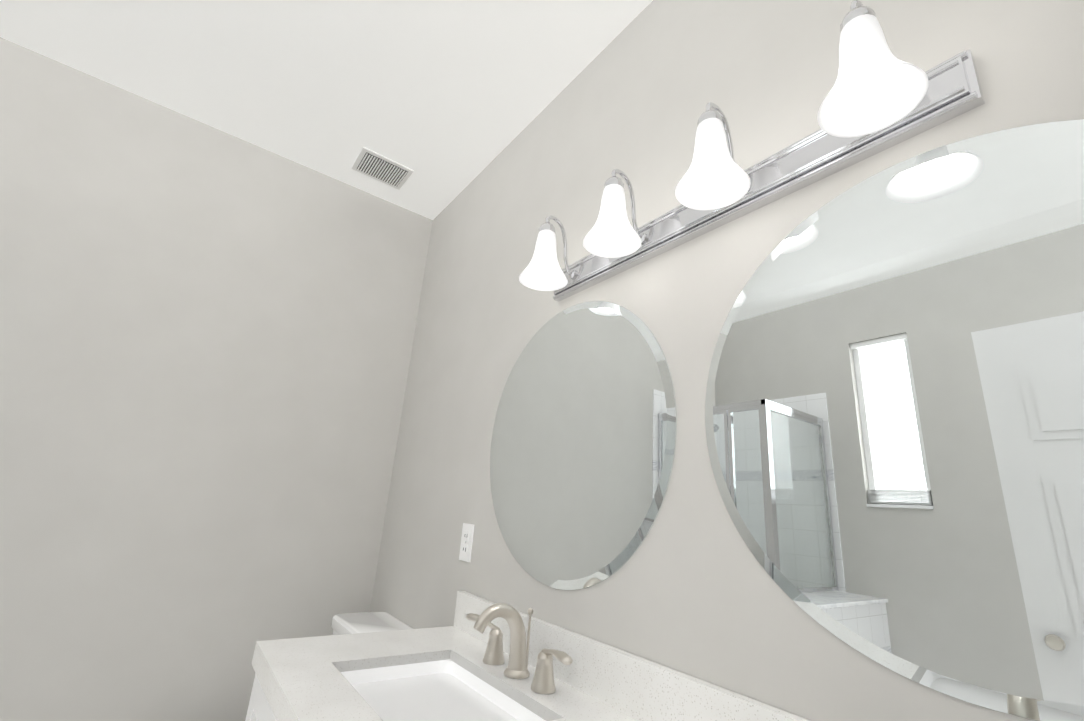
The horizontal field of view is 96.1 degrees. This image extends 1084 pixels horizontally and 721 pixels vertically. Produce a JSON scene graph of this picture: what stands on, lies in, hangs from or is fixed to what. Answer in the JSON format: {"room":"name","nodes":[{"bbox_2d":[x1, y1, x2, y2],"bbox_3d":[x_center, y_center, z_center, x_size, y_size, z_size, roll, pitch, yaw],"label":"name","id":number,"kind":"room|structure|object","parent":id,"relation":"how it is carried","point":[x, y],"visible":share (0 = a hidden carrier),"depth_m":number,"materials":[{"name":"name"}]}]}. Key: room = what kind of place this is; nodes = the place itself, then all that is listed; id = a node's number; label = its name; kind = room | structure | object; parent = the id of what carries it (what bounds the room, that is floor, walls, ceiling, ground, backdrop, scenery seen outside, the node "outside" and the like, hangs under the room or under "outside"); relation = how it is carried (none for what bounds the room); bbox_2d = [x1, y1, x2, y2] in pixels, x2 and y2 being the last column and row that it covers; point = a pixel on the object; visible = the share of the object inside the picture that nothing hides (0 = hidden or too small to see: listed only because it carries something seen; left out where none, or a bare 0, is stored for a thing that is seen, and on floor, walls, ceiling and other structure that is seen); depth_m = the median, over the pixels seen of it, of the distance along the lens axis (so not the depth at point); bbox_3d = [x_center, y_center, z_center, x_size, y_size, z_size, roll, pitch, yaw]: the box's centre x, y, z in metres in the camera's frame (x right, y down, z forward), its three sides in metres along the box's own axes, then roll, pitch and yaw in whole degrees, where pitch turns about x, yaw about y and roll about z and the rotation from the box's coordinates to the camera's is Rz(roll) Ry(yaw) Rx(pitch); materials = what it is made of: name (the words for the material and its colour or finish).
{"room":"bathroom","nodes":[
{"label":"bathroom","id":0,"kind":"room"},
{"bbox_2d":[0,37,432,720],"bbox_3d":[-1.817,-0.007,1.682,2.718,3.200,0.120,16,-21,-34],"label":"wall","id":1,"kind":"structure","parent":0,"point":[206,337],"depth_m":1.87,"materials":[{"name":"beige paint"}]},
{"bbox_2d":[0,0,652,219],"bbox_3d":[-0.605,-1.635,0.718,2.838,0.450,3.698,16,-21,-34],"label":"ceiling","id":2,"kind":"structure","parent":0,"point":[448,102],"depth_m":1.79,"materials":[{"name":"paint"}]},
{"bbox_2d":[351,147,413,189],"bbox_3d":[-0.763,-0.910,2.328,0.240,0.012,0.190,16,-21,-34],"label":"ceiling vent","id":3,"kind":"object","parent":2,"relation":"in","point":[380,168],"visible":1,"depth_m":2.31,"materials":[{"name":"white plastic"}]},
{"bbox_2d":[370,0,1083,720],"bbox_3d":[0.383,-0.026,1.069,0.120,3.200,3.698,16,-21,-34],"label":"wall","id":4,"kind":"structure","parent":0,"point":[692,588],"depth_m":1.11,"materials":[{"name":"beige paint"}]},
{"bbox_2d":[459,523,474,561],"bbox_3d":[-0.249,0.600,1.607,0.010,0.115,0.070,16,-21,-34],"label":"electrical outlet plate","id":5,"kind":"object","parent":4,"relation":"attached to","point":[466,542],"visible":1,"depth_m":1.60,"materials":[{"name":"white plastic"}]},
{"bbox_2d":[490,301,676,589],"bbox_3d":[0.057,0.205,1.330,0.006,0.766,0.766,16,-21,-34],"label":"mirror","id":6,"kind":"object","parent":4,"relation":"attached to","point":[583,446],"visible":1,"depth_m":1.25,"materials":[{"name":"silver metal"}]},
{"bbox_2d":[453,591,809,720],"bbox_3d":[0.293,0.600,0.805,0.020,0.100,1.876,16,-21,-34],"label":"backsplash","id":7,"kind":"structure","parent":4,"relation":"attached to","point":[646,690],"depth_m":0.96,"materials":[{"name":"white stone"}]},
{"bbox_2d":[519,0,984,301],"bbox_3d":[0.278,-0.394,1.082,0.202,0.213,1.010,16,-21,-34],"label":"sconce","id":8,"kind":"object","parent":4,"relation":"attached to","point":[880,97],"visible":1,"depth_m":0.91,"materials":[{"name":"white glass"}]},
{"bbox_2d":[705,119,1083,720],"bbox_3d":[0.553,0.042,0.677,0.006,0.766,0.766,16,-21,-34],"label":"mirror","id":9,"kind":"object","parent":4,"relation":"attached to","point":[894,412],"visible":1,"depth_m":0.68,"materials":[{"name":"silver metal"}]},
{"bbox_3d":[-0.828,1.231,-0.166,2.838,0.100,3.698,16,-21,-34],"label":"floor","id":10,"kind":"structure","parent":0,"visible":0},
{"bbox_2d":[245,659,280,720],"bbox_3d":[0.029,1.018,0.492,0.594,0.820,1.856,16,-21,-34],"label":"bathroom vanity","id":11,"kind":"object","parent":10,"relation":"on","point":[260,708],"depth_m":1.09,"materials":[{"name":"wood"}]},
{"bbox_2d":[253,626,640,720],"bbox_3d":[0.069,0.608,0.632,0.566,0.050,1.876,16,-21,-34],"label":"countertop","id":12,"kind":"structure","parent":11,"relation":"on","point":[305,678],"depth_m":1.07,"materials":[{"name":"white stone"}]},
{"bbox_2d":[345,659,544,720],"bbox_3d":[-0.226,0.770,0.974,0.318,0.158,0.488,16,-21,-34],"label":"sink","id":13,"kind":"object","parent":12,"relation":"in","point":[422,689],"depth_m":1.09,"materials":[{"name":"white ceramic"}]},
{"bbox_2d":[466,603,572,693],"bbox_3d":[-0.089,0.636,1.111,0.158,0.152,0.427,16,-21,-34],"label":"faucet","id":14,"kind":"object","parent":12,"relation":"on","point":[543,682],"visible":1,"depth_m":1.11,"materials":[{"name":"silver metal"}]},
{"bbox_2d":[331,612,412,634],"bbox_3d":[-0.844,1.276,1.503,0.758,0.792,0.448,16,-21,-34],"label":"toilet","id":15,"kind":"object","parent":10,"relation":"on","point":[353,623],"visible":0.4,"depth_m":1.80,"materials":[{"name":"ceramic"}]}
]}

